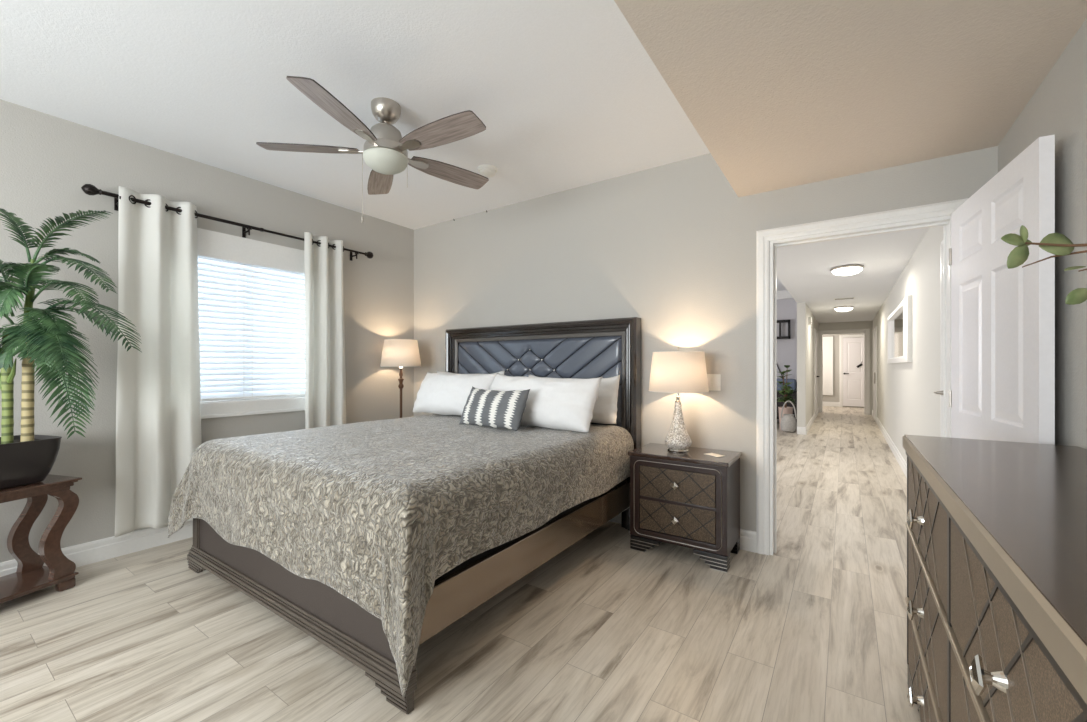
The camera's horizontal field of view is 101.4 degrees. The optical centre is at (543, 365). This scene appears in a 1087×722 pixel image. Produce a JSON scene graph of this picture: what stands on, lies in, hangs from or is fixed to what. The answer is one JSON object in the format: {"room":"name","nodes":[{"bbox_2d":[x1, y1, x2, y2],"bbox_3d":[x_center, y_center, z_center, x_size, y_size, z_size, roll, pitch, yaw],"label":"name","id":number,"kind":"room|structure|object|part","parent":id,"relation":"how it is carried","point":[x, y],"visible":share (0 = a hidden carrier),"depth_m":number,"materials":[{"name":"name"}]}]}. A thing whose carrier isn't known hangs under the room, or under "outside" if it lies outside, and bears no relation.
{"room":"bedroom","nodes":[
{"label":"bedroom","id":0,"kind":"room"},
{"bbox_2d":[0,99,413,562],"bbox_3d":[-3.030,-0.180,2.659,0.140,2.840,5.800,0,0,34],"label":"wall","id":1,"kind":"structure","parent":0,"point":[46,160],"depth_m":2.88,"materials":[{"name":"beige paint"}]},
{"bbox_2d":[0,521,192,576],"bbox_3d":[-2.951,1.173,2.636,0.016,0.135,5.450,0,0,34],"label":"baseboard","id":2,"kind":"structure","parent":1,"relation":"attached to","point":[95,551],"depth_m":2.89,"materials":[{"name":"white paint"}]},
{"bbox_2d":[81,184,372,260],"bbox_3d":[-2.263,-1.064,3.549,0.129,0.105,2.016,0,0,34],"label":"curtain rod","id":3,"kind":"object","parent":1,"relation":"attached to","point":[89,189],"visible":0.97,"depth_m":3.25,"materials":[{"name":"black metal"}]},
{"bbox_2d":[115,186,201,536],"bbox_3d":[-2.588,-0.024,3.012,0.090,2.242,0.472,0,0,33],"label":"curtain","id":4,"kind":"object","parent":3,"relation":"hanging from","point":[158,391],"visible":0.9,"depth_m":2.96,"materials":[{"name":"white fabric"}]},
{"bbox_2d":[304,232,345,428],"bbox_3d":[-1.941,-0.026,3.973,0.097,2.237,0.402,0,0,34],"label":"curtain","id":5,"kind":"object","parent":3,"relation":"hanging from","point":[325,371],"visible":0.77,"depth_m":3.93,"materials":[{"name":"white fabric"}]},
{"bbox_2d":[197,228,304,418],"bbox_3d":[-2.401,-0.311,3.561,0.167,1.398,1.400,0,0,34],"label":"window","id":6,"kind":"structure","parent":1,"relation":"in","point":[211,244],"depth_m":3.54,"materials":[{"name":"white paint"}]},
{"bbox_2d":[198,256,304,400],"bbox_3d":[-2.383,-0.322,3.549,0.066,1.167,1.170,0,0,34],"label":"window blind","id":7,"kind":"object","parent":6,"relation":"attached to","point":[281,352],"visible":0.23,"depth_m":3.56,"materials":[{"name":"white plastic"}]},
{"bbox_3d":[-2.385,0.253,3.551,0.052,0.019,1.170,0,0,34],"label":"rail","id":8,"kind":"part","parent":7,"relation":"part of","materials":[{"name":"white paint"}]},
{"bbox_3d":[-2.444,-0.320,3.590,0.035,1.176,1.176,0,0,34],"label":"frame","id":9,"kind":"part","parent":6,"relation":"part of","materials":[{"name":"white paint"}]},
{"bbox_2d":[0,0,709,229],"bbox_3d":[-1.684,-1.550,1.686,3.520,0.100,5.700,0,0,34],"label":"ceiling","id":10,"kind":"structure","parent":0,"point":[566,95],"depth_m":2.37,"materials":[{"name":"white paint"}]},
{"bbox_2d":[256,76,488,222],"bbox_3d":[-0.871,-1.159,2.550,1.285,0.682,1.320,0,0,34],"label":"ceiling fan","id":11,"kind":"object","parent":10,"relation":"hanging from","point":[385,152],"visible":1,"depth_m":2.47,"materials":[{"name":"brown wood"}]},
{"bbox_3d":[-1.321,-1.232,2.520,0.530,0.007,0.158,0,12,-6],"label":"blade","id":12,"kind":"part","parent":11,"relation":"part of","materials":[{"name":"brown wood"}]},
{"bbox_3d":[-0.994,-1.232,2.157,0.158,0.007,0.530,12,3,12],"label":"blade","id":13,"kind":"part","parent":11,"relation":"part of","materials":[{"name":"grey wood"}]},
{"bbox_3d":[-1.038,-1.019,2.549,0.014,0.402,0.014,0,0,34],"label":"pull chain","id":14,"kind":"part","parent":11,"relation":"part of","materials":[{"name":"silver metal"}]},
{"bbox_3d":[-1.077,-1.232,2.942,0.158,0.007,0.530,-13,5,-23],"label":"blade","id":15,"kind":"part","parent":11,"relation":"part of","materials":[{"name":"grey wood"}]},
{"bbox_3d":[-0.908,-1.161,2.563,0.248,0.085,0.248,0,0,34],"label":"lamp shade","id":16,"kind":"part","parent":11,"relation":"part of","materials":[{"name":"white glass"}]},
{"bbox_3d":[-0.549,-1.232,2.356,0.530,0.007,0.158,0,-12,30],"label":"blade","id":17,"kind":"part","parent":11,"relation":"part of","materials":[{"name":"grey wood"}]},
{"bbox_3d":[-0.599,-1.232,2.841,0.530,0.007,0.158,0,-12,-42],"label":"blade","id":18,"kind":"part","parent":11,"relation":"part of","materials":[{"name":"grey wood"}]},
{"bbox_2d":[478,164,496,177],"bbox_3d":[-0.425,-1.475,3.382,0.150,0.050,0.150,0,0,34],"label":"smoke detector","id":19,"kind":"object","parent":10,"relation":"attached to","point":[486,170],"visible":0.95,"depth_m":3.34,"materials":[{"name":"white plastic"}]},
{"bbox_2d":[0,406,920,721],"bbox_3d":[2.579,1.290,7.011,6.800,0.100,19.500,0,0,34],"label":"floor","id":20,"kind":"structure","parent":0,"point":[814,629],"depth_m":2.01,"materials":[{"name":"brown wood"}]},
{"bbox_2d":[0,474,81,603],"bbox_3d":[-2.835,0.934,2.335,0.360,0.612,0.460,0,0,16],"label":"side table","id":21,"kind":"object","parent":20,"relation":"on","point":[30,576],"visible":0.91,"depth_m":2.44,"materials":[{"name":"brown wood"}]},
{"bbox_3d":[-2.923,0.922,2.520,0.044,0.479,0.147,0,0,16],"label":"leg","id":22,"kind":"part","parent":21,"relation":"part of","materials":[{"name":"brown wood"}]},
{"bbox_2d":[0,566,78,603],"bbox_3d":[-2.835,1.171,2.335,0.340,0.027,0.440,0,0,16],"label":"shelf","id":23,"kind":"object","parent":21,"relation":"attached to","point":[23,582],"depth_m":2.41,"materials":[{"name":"brown wood"}]},
{"bbox_3d":[-2.663,0.922,2.446,0.044,0.479,0.147,0,0,16],"label":"leg","id":24,"kind":"part","parent":21,"relation":"part of","materials":[{"name":"brown wood"}]},
{"bbox_2d":[0,208,141,489],"bbox_3d":[-2.514,-0.108,2.314,1.005,1.471,0.430,0,0,10],"label":"potted palm","id":25,"kind":"object","parent":21,"relation":"on","point":[27,458],"visible":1,"depth_m":2.28,"materials":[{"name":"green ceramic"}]},
{"bbox_2d":[0,435,61,489],"bbox_3d":[-2.835,0.508,2.335,0.345,0.238,0.345,0,0,16],"label":"pot","id":26,"kind":"object","parent":25,"relation":"attached to","point":[23,460],"depth_m":2.32,"materials":[{"name":"black ceramic"}]},
{"bbox_2d":[380,339,420,417],"bbox_3d":[-1.435,0.489,4.477,0.396,1.502,0.396,0,0,34],"label":"floor lamp","id":27,"kind":"object","parent":20,"relation":"on","point":[400,353],"visible":0.85,"depth_m":4.33,"materials":[{"name":"beige fabric"}]},
{"bbox_3d":[-1.435,-0.128,4.477,0.394,0.265,0.394,0,0,34],"label":"lamp shade","id":28,"kind":"part","parent":27,"relation":"part of","materials":[{"name":"white fabric"}]},
{"bbox_2d":[187,317,640,713],"bbox_3d":[-0.714,0.437,3.058,2.045,1.606,2.209,0,0,34],"label":"bed","id":29,"kind":"object","parent":20,"relation":"on","point":[604,348],"visible":0.39,"depth_m":2.44,"materials":[{"name":"brown wood"}]},
{"bbox_3d":[-2.112,0.900,2.716,0.075,0.420,0.032,0,0,34],"label":"foot post","id":30,"kind":"part","parent":29,"relation":"part of","materials":[{"name":"brown wood"}]},
{"bbox_3d":[-1.305,0.875,2.174,1.880,0.470,0.014,0,0,34],"label":"footboard panel","id":31,"kind":"part","parent":29,"relation":"part of","materials":[{"name":"wood"}]},
{"bbox_3d":[-1.319,1.137,2.166,2.045,0.070,0.052,0,0,34],"label":"moulding","id":32,"kind":"part","parent":29,"relation":"part of","materials":[{"name":"brown wood"}]},
{"bbox_3d":[0.091,0.933,2.462,0.030,0.183,2.022,0,0,34],"label":"rail","id":33,"kind":"part","parent":29,"relation":"part of","materials":[{"name":"brown wood"}]},
{"bbox_2d":[435,478,626,581],"bbox_3d":[-0.717,0.879,3.036,1.925,0.218,1.950,0,0,34],"label":"box spring","id":34,"kind":"object","parent":29,"relation":"on","point":[477,557],"visible":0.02,"depth_m":2.02,"materials":[{"name":"fabric"}]},
{"bbox_3d":[-0.120,0.277,3.921,1.759,1.026,0.043,0,0,34],"label":"headboard panel","id":35,"kind":"part","parent":29,"relation":"part of","materials":[{"name":"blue leather"}]},
{"bbox_3d":[-0.122,0.437,3.919,2.020,1.606,0.120,0,0,34],"label":"headboard frame","id":36,"kind":"part","parent":29,"relation":"part of","materials":[{"name":"brown wood"}]},
{"bbox_2d":[628,443,741,572],"bbox_3d":[0.948,0.909,2.993,0.644,0.662,0.441,0,0,34],"label":"nightstand","id":37,"kind":"object","parent":20,"relation":"on","point":[690,499],"visible":1,"depth_m":2.83,"materials":[{"name":"brown wood"}]},
{"bbox_3d":[0.834,0.762,2.825,0.054,0.054,0.035,0,0,34],"label":"knob","id":38,"kind":"part","parent":37,"relation":"part of","materials":[{"name":"silver metal"}]},
{"bbox_3d":[0.834,0.982,2.825,0.054,0.054,0.035,0,0,34],"label":"knob","id":39,"kind":"part","parent":37,"relation":"part of","materials":[{"name":"silver metal"}]},
{"bbox_3d":[0.851,0.766,2.850,0.484,0.200,0.026,0,0,34],"label":"drawer","id":40,"kind":"part","parent":37,"relation":"part of","materials":[{"name":"brown wood"}]},
{"bbox_3d":[0.851,0.986,2.850,0.484,0.197,0.026,0,0,34],"label":"drawer","id":41,"kind":"part","parent":37,"relation":"part of","materials":[{"name":"brown wood"}]},
{"bbox_2d":[649,347,708,451],"bbox_3d":[0.921,0.223,3.042,0.396,0.709,0.396,0,0,34],"label":"table lamp","id":42,"kind":"object","parent":37,"relation":"on","point":[678,371],"visible":1,"depth_m":2.91,"materials":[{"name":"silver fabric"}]},
{"bbox_3d":[0.921,0.038,3.042,0.394,0.267,0.394,0,0,34],"label":"lamp shade","id":43,"kind":"part","parent":42,"relation":"part of","materials":[{"name":"white fabric"}]},
{"bbox_2d":[705,453,723,456],"bbox_3d":[1.104,0.576,2.876,0.070,0.003,0.110,0,0,-27],"label":"note card","id":44,"kind":"object","parent":37,"relation":"on","point":[710,454],"visible":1,"depth_m":2.86,"materials":[{"name":"white paper"}]},
{"bbox_2d":[777,391,796,421],"bbox_3d":[4.742,0.890,9.773,1.620,0.700,0.540,0,0,34],"label":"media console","id":45,"kind":"object","parent":20,"relation":"on","point":[794,395],"visible":0.02,"depth_m":9.24},
{"bbox_2d":[777,379,796,390],"bbox_3d":[4.729,0.406,9.781,1.450,0.264,0.440,0,0,34],"label":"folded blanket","id":46,"kind":"object","parent":45,"relation":"on","point":[793,385],"visible":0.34,"depth_m":9.29,"materials":[{"name":"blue fabric"}]},
{"bbox_2d":[780,401,796,432],"bbox_3d":[4.607,0.944,8.354,0.280,0.592,0.280,0,0,34],"label":"basket","id":47,"kind":"object","parent":20,"relation":"on","point":[788,424],"visible":1,"depth_m":8.27,"materials":[{"name":"white wicker"}]},
{"bbox_2d":[777,365,794,428],"bbox_3d":[4.739,0.613,8.735,0.392,1.255,0.435,0,0,34],"label":"rubber plant","id":48,"kind":"object","parent":47,"relation":"in","point":[785,390],"visible":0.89,"depth_m":8.70,"materials":[{"name":"green plant"}]},
{"bbox_3d":[4.760,0.440,8.739,0.124,0.881,0.122,0,0,34],"label":"stem","id":49,"kind":"part","parent":48,"relation":"part of","materials":[{"name":"green plant"}]},
{"bbox_3d":[4.757,1.025,8.736,0.260,0.430,0.260,0,0,34],"label":"pot","id":50,"kind":"part","parent":48,"relation":"part of","materials":[{"name":"ceramic"}]},
{"bbox_3d":[4.607,0.819,8.354,0.264,0.342,0.024,0,0,34],"label":"handle","id":51,"kind":"part","parent":47,"relation":"part of","materials":[{"name":"white fabric"}]},
{"bbox_2d":[903,435,1086,721],"bbox_3d":[1.102,0.755,0.903,0.485,0.970,1.762,0,0,34],"label":"dresser","id":52,"kind":"object","parent":20,"relation":"on","point":[996,599],"visible":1,"depth_m":0.86,"materials":[{"name":"brown wood"}]},
{"bbox_3d":[1.167,1.044,1.396,0.039,0.065,0.065,0,0,34],"label":"knob","id":53,"kind":"part","parent":52,"relation":"part of","materials":[{"name":"silver metal"}]},
{"bbox_3d":[1.167,0.770,1.396,0.039,0.065,0.065,0,0,34],"label":"knob","id":54,"kind":"part","parent":52,"relation":"part of","materials":[{"name":"silver metal"}]},
{"bbox_3d":[1.167,0.482,1.396,0.039,0.065,0.065,0,0,34],"label":"knob","id":55,"kind":"part","parent":52,"relation":"part of","materials":[{"name":"silver metal"}]},
{"bbox_3d":[1.191,1.032,1.379,0.020,0.225,0.802,0,0,34],"label":"drawer","id":56,"kind":"part","parent":52,"relation":"part of","materials":[{"name":"brown wood"}]},
{"bbox_3d":[1.191,0.758,1.379,0.020,0.256,0.802,0,0,34],"label":"drawer","id":57,"kind":"part","parent":52,"relation":"part of","materials":[{"name":"brown wood"}]},
{"bbox_3d":[1.191,0.470,1.379,0.020,0.252,0.802,0,0,34],"label":"drawer","id":58,"kind":"part","parent":52,"relation":"part of","materials":[{"name":"brown wood"}]},
{"bbox_3d":[0.939,0.756,1.018,0.024,0.304,1.691,0,0,34],"label":"drawer rail","id":59,"kind":"part","parent":52,"relation":"part of","materials":[{"name":"brown wood"}]},
{"bbox_3d":[0.711,0.758,0.671,0.020,0.256,0.853,0,0,34],"label":"drawer","id":60,"kind":"part","parent":52,"relation":"part of","materials":[{"name":"brown wood"}]},
{"bbox_3d":[0.687,0.482,0.688,0.039,0.065,0.065,0,0,34],"label":"knob","id":61,"kind":"part","parent":52,"relation":"part of","materials":[{"name":"silver metal"}]},
{"bbox_3d":[0.711,0.470,0.671,0.020,0.252,0.853,0,0,34],"label":"drawer","id":62,"kind":"part","parent":52,"relation":"part of","materials":[{"name":"brown wood"}]},
{"bbox_3d":[0.818,0.137,0.387,0.170,0.265,0.170,0,0,34],"label":"vase","id":63,"kind":"object","parent":52,"relation":"on","visible":0},
{"bbox_2d":[1001,225,1086,304],"bbox_3d":[0.840,-0.042,0.568,0.172,0.363,0.332,0,0,-20],"label":"branch","id":64,"kind":"object","parent":63,"relation":"in","point":[1058,244],"visible":1,"depth_m":0.68,"materials":[{"name":"green plant"}]},
{"bbox_2d":[414,146,997,554],"bbox_3d":[0.492,-0.180,3.666,4.700,2.840,0.120,0,0,34],"label":"wall","id":65,"kind":"structure","parent":0,"point":[671,247],"depth_m":3.31,"materials":[{"name":"beige paint"}]},
{"bbox_2d":[609,512,755,552],"bbox_3d":[-0.008,1.173,3.923,3.443,0.135,0.016,0,0,34],"label":"baseboard","id":66,"kind":"structure","parent":65,"relation":"attached to","point":[747,537],"depth_m":2.99,"materials":[{"name":"white paint"}]},
{"bbox_2d":[707,374,720,390],"bbox_3d":[1.182,0.115,3.119,0.115,0.116,0.010,0,0,34],"label":"switch plate","id":67,"kind":"object","parent":65,"relation":"attached to","point":[714,380],"visible":0.68,"depth_m":3.11,"materials":[{"name":"white plastic"}]},
{"bbox_2d":[770,215,950,554],"bbox_3d":[1.893,0.209,2.716,0.907,2.062,0.118,0,0,34],"label":"trim","id":68,"kind":"structure","parent":65,"relation":"attached to","point":[943,220],"depth_m":2.87,"materials":[{"name":"white paint"}]},
{"bbox_2d":[756,198,967,554],"bbox_3d":[1.854,0.172,2.659,1.059,2.137,0.018,0,0,34],"label":"trim","id":69,"kind":"structure","parent":65,"relation":"attached to","point":[763,237],"depth_m":2.92,"materials":[{"name":"white paint"}]},
{"bbox_2d":[943,225,945,436],"bbox_3d":[1.918,0.172,2.782,1.027,2.137,0.018,0,0,34],"label":"trim","id":70,"kind":"structure","parent":65,"relation":"attached to","point":[944,227],"depth_m":2.53,"materials":[{"name":"white paint"}]},
{"bbox_2d":[949,135,1054,444],"bbox_3d":[2.015,0.201,2.003,0.126,2.055,0.912,0,0,27],"label":"door","id":71,"kind":"structure","parent":65,"relation":"in","point":[1003,318],"depth_m":1.84,"materials":[{"name":"white paint"}]},
{"bbox_2d":[777,277,786,290],"bbox_3d":[1.720,-1.710,7.636,4.276,0.100,7.829,0,0,34],"label":"ceiling","id":72,"kind":"structure","parent":0,"point":[780,287],"depth_m":9.28,"materials":[{"name":"white paint"}]},
{"bbox_2d":[777,298,796,421],"bbox_3d":[3.889,-0.260,10.835,4.276,3.000,0.100,0,0,34],"label":"wall","id":73,"kind":"structure","parent":0,"point":[786,308],"depth_m":9.77,"materials":[{"name":"paint"}]},
{"bbox_2d":[777,320,790,376],"bbox_3d":[5.200,-0.358,9.825,0.460,1.303,0.100,0,0,34],"label":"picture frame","id":74,"kind":"object","parent":73,"relation":"attached to","point":[778,321],"visible":0.6,"depth_m":9.72,"materials":[{"name":"black paint"}]},
{"bbox_3d":[5.183,-0.800,9.800,0.460,0.420,0.040,0,0,34],"label":"plate","id":75,"kind":"part","parent":74,"relation":"part of","materials":[{"name":"black paint"}]},
{"bbox_2d":[777,290,792,298],"bbox_3d":[3.841,-1.570,10.770,4.270,0.180,0.060,0,0,34],"label":"trim","id":76,"kind":"structure","parent":73,"relation":"attached to","point":[784,294],"depth_m":9.77,"materials":[{"name":"white paint"}]},
{"bbox_2d":[797,302,817,426],"bbox_3d":[5.994,0.046,10.011,0.134,2.388,4.700,0,0,34],"label":"wall","id":77,"kind":"structure","parent":0,"point":[805,332],"depth_m":8.10,"materials":[{"name":"paint"}]},
{"bbox_2d":[797,427,804,434],"bbox_3d":[4.671,1.173,8.059,0.134,0.135,0.016,0,0,34],"label":"baseboard","id":78,"kind":"structure","parent":77,"relation":"attached to","point":[800,430],"depth_m":8.05,"materials":[{"name":"white paint"}]},
{"bbox_2d":[805,407,818,434],"bbox_3d":[6.056,1.173,9.969,0.016,0.135,4.700,0,0,34],"label":"baseboard","id":79,"kind":"structure","parent":77,"relation":"attached to","point":[812,419],"depth_m":8.95,"materials":[{"name":"white paint"}]},
{"bbox_2d":[814,328,817,418],"bbox_3d":[6.593,0.182,10.753,0.024,2.115,0.970,0,0,34],"label":"trim","id":80,"kind":"structure","parent":77,"relation":"attached to","point":[815,330],"depth_m":10.36,"materials":[{"name":"white paint"}]},
{"bbox_2d":[816,334,819,410],"bbox_3d":[6.613,0.220,10.740,0.070,2.020,0.800,0,0,34],"label":"door","id":81,"kind":"structure","parent":77,"relation":"in","point":[816,334],"depth_m":10.95,"materials":[{"name":"white paint"}]},
{"bbox_2d":[823,333,863,407],"bbox_3d":[9.176,-0.104,13.532,2.800,2.688,0.100,0,0,34],"label":"wall","id":82,"kind":"structure","parent":0,"point":[835,397],"depth_m":13.61,"materials":[{"name":"beige paint"}]},
{"bbox_2d":[823,337,832,394],"bbox_3d":[8.754,0.000,13.730,0.320,1.800,0.044,0,0,34],"label":"mirror","id":83,"kind":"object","parent":82,"relation":"attached to","point":[827,341],"depth_m":13.70,"materials":[{"name":"white paint"}]},
{"bbox_2d":[823,402,839,406],"bbox_3d":[8.510,1.173,13.914,1.270,0.135,0.016,0,0,34],"label":"baseboard","id":84,"kind":"structure","parent":82,"relation":"attached to","point":[837,404],"depth_m":13.66,"materials":[{"name":"white paint"}]},
{"bbox_2d":[840,334,863,406],"bbox_3d":[9.333,0.150,13.354,0.730,2.180,0.018,0,0,34],"label":"trim","id":85,"kind":"structure","parent":82,"relation":"attached to","point":[861,335],"depth_m":13.52,"materials":[{"name":"white paint"}]},
{"bbox_2d":[843,337,863,406],"bbox_3d":[9.303,0.180,13.310,0.560,2.060,0.100,0,0,34],"label":"door","id":86,"kind":"structure","parent":82,"relation":"in","point":[853,348],"depth_m":13.33,"materials":[{"name":"white paint"}]},
{"bbox_2d":[818,321,872,414],"bbox_3d":[7.881,0.046,11.644,1.424,2.388,0.120,0,0,34],"label":"wall","id":87,"kind":"structure","parent":0,"point":[857,324],"depth_m":11.38,"materials":[{"name":"paint"}]},
{"bbox_2d":[818,329,869,414],"bbox_3d":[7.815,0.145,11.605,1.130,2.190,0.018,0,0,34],"label":"trim","id":88,"kind":"structure","parent":87,"relation":"attached to","point":[867,331],"depth_m":11.34,"materials":[{"name":"white paint"}]},
{"bbox_2d":[614,0,1086,196],"bbox_3d":[0.301,-1.374,0.310,1.350,0.452,5.651,0,0,34],"label":"ceiling","id":89,"kind":"structure","parent":0,"point":[781,94],"depth_m":1.73,"materials":[{"name":"beige paint"}]},
{"bbox_2d":[777,228,928,322],"bbox_3d":[5.510,-1.398,8.147,1.424,0.500,12.929,0,0,34],"label":"ceiling","id":90,"kind":"structure","parent":0,"point":[803,270],"depth_m":5.46,"materials":[{"name":"white paint"}]},
{"bbox_2d":[834,306,853,311],"bbox_3d":[5.820,-1.103,8.619,0.330,0.091,0.330,0,0,34],"label":"ceiling light","id":91,"kind":"object","parent":90,"relation":"attached to","point":[840,308],"visible":1,"depth_m":8.52,"materials":[{"name":"white glass"}]},
{"bbox_2d":[834,297,854,299],"bbox_3d":[5.099,-1.141,7.537,0.300,0.013,0.160,0,0,34],"label":"ceiling vent","id":92,"kind":"object","parent":90,"relation":"in","point":[847,297],"visible":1,"depth_m":7.50,"materials":[{"name":"white plastic"}]},
{"bbox_2d":[830,264,863,275],"bbox_3d":[3.524,-1.103,5.162,0.330,0.091,0.330,0,0,34],"label":"ceiling light","id":93,"kind":"object","parent":90,"relation":"attached to","point":[845,270],"visible":1,"depth_m":5.07,"materials":[{"name":"white glass"}]},
{"bbox_2d":[873,226,942,462],"bbox_3d":[5.404,0.046,6.829,0.120,2.388,10.630,0,0,34],"label":"wall","id":94,"kind":"structure","parent":0,"point":[907,403],"depth_m":4.29,"materials":[{"name":"paint"}]},
{"bbox_2d":[873,326,876,418],"bbox_3d":[7.542,0.182,10.110,0.024,2.115,0.970,0,0,34],"label":"trim","id":95,"kind":"structure","parent":94,"relation":"attached to","point":[875,328],"depth_m":9.89,"materials":[{"name":"white paint"}]},
{"bbox_2d":[874,331,875,415],"bbox_3d":[7.530,0.220,10.117,0.049,2.020,0.800,0,0,34],"label":"door","id":96,"kind":"structure","parent":94,"relation":"in","point":[875,331],"depth_m":10.03,"materials":[{"name":"white paint"}]},
{"bbox_2d":[872,410,906,477],"bbox_3d":[5.353,1.173,6.876,0.016,0.135,10.610,0,0,34],"label":"baseboard","id":97,"kind":"structure","parent":94,"relation":"attached to","point":[895,451],"depth_m":6.30,"materials":[{"name":"white paint"}]},
{"bbox_2d":[887,295,911,362],"bbox_3d":[4.556,-0.390,5.731,0.050,0.700,2.660,0,0,34],"label":"wall mirror","id":98,"kind":"object","parent":94,"relation":"attached to","point":[899,322],"visible":1,"depth_m":5.38,"materials":[{"name":"white paint"}]},
{"bbox_2d":[892,310,902,357],"bbox_3d":[4.567,-0.390,5.723,0.004,0.560,1.960,0,0,34],"label":"mirror glass","id":99,"kind":"object","parent":98,"relation":"attached to","point":[897,319],"depth_m":5.79,"materials":[{"name":"white mirror"}]},
{"bbox_2d":[941,241,942,436],"bbox_3d":[2.594,0.182,2.814,0.024,2.115,0.800,0,0,34],"label":"trim","id":100,"kind":"structure","parent":94,"relation":"attached to","point":[942,241],"depth_m":3.10,"materials":[{"name":"white paint"}]},
{"bbox_2d":[998,18,1086,448],"bbox_3d":[0.849,-0.180,-0.032,0.120,2.840,5.700,0,0,34],"label":"wall","id":101,"kind":"structure","parent":0,"point":[1058,107],"depth_m":1.59,"materials":[{"name":"beige paint"}]},
{"bbox_3d":[-0.719,0.627,3.037,1.900,0.283,1.950,0,0,34],"label":"mattress","id":102,"kind":"object","parent":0,"visible":0},
{"bbox_2d":[167,414,633,697],"bbox_3d":[-0.793,0.773,2.959,2.191,0.679,2.116,0,0,34],"label":"bedspread","id":103,"kind":"object","parent":102,"relation":"on","point":[376,512],"visible":0.89,"depth_m":2.05,"materials":[{"name":"grey fabric"}]},
{"bbox_2d":[413,372,496,415],"bbox_3d":[-0.784,0.243,3.896,0.871,0.376,0.294,0,0,30],"label":"pillow","id":104,"kind":"object","parent":103,"relation":"on","point":[442,394],"visible":0.76,"depth_m":3.80,"materials":[{"name":"white fabric"}]},
{"bbox_2d":[437,370,504,374],"bbox_3d":[-0.718,0.237,4.146,0.842,0.397,0.196,0,0,30],"label":"pillow","id":105,"kind":"object","parent":103,"relation":"on","point":[438,372],"visible":0.02,"depth_m":4.22,"materials":[{"name":"white fabric"}]},
{"bbox_2d":[459,386,529,430],"bbox_3d":[-0.362,0.294,3.183,0.580,0.277,0.188,0,0,38],"label":"lumbar cushion","id":106,"kind":"object","parent":103,"relation":"on","point":[487,408],"visible":1,"depth_m":3.09,"materials":[{"name":"grey fabric"}]},
{"bbox_2d":[490,373,601,432],"bbox_3d":[-0.048,0.249,3.274,0.990,0.388,0.296,0,0,39],"label":"pillow","id":107,"kind":"object","parent":103,"relation":"on","point":[554,403],"visible":0.76,"depth_m":3.06,"materials":[{"name":"white fabric"}]},
{"bbox_2d":[529,374,619,423],"bbox_3d":[0.201,0.249,3.520,0.862,0.371,0.187,0,0,37],"label":"pillow","id":108,"kind":"object","parent":103,"relation":"on","point":[605,407],"visible":0.23,"depth_m":3.28,"materials":[{"name":"white fabric"}]}
]}

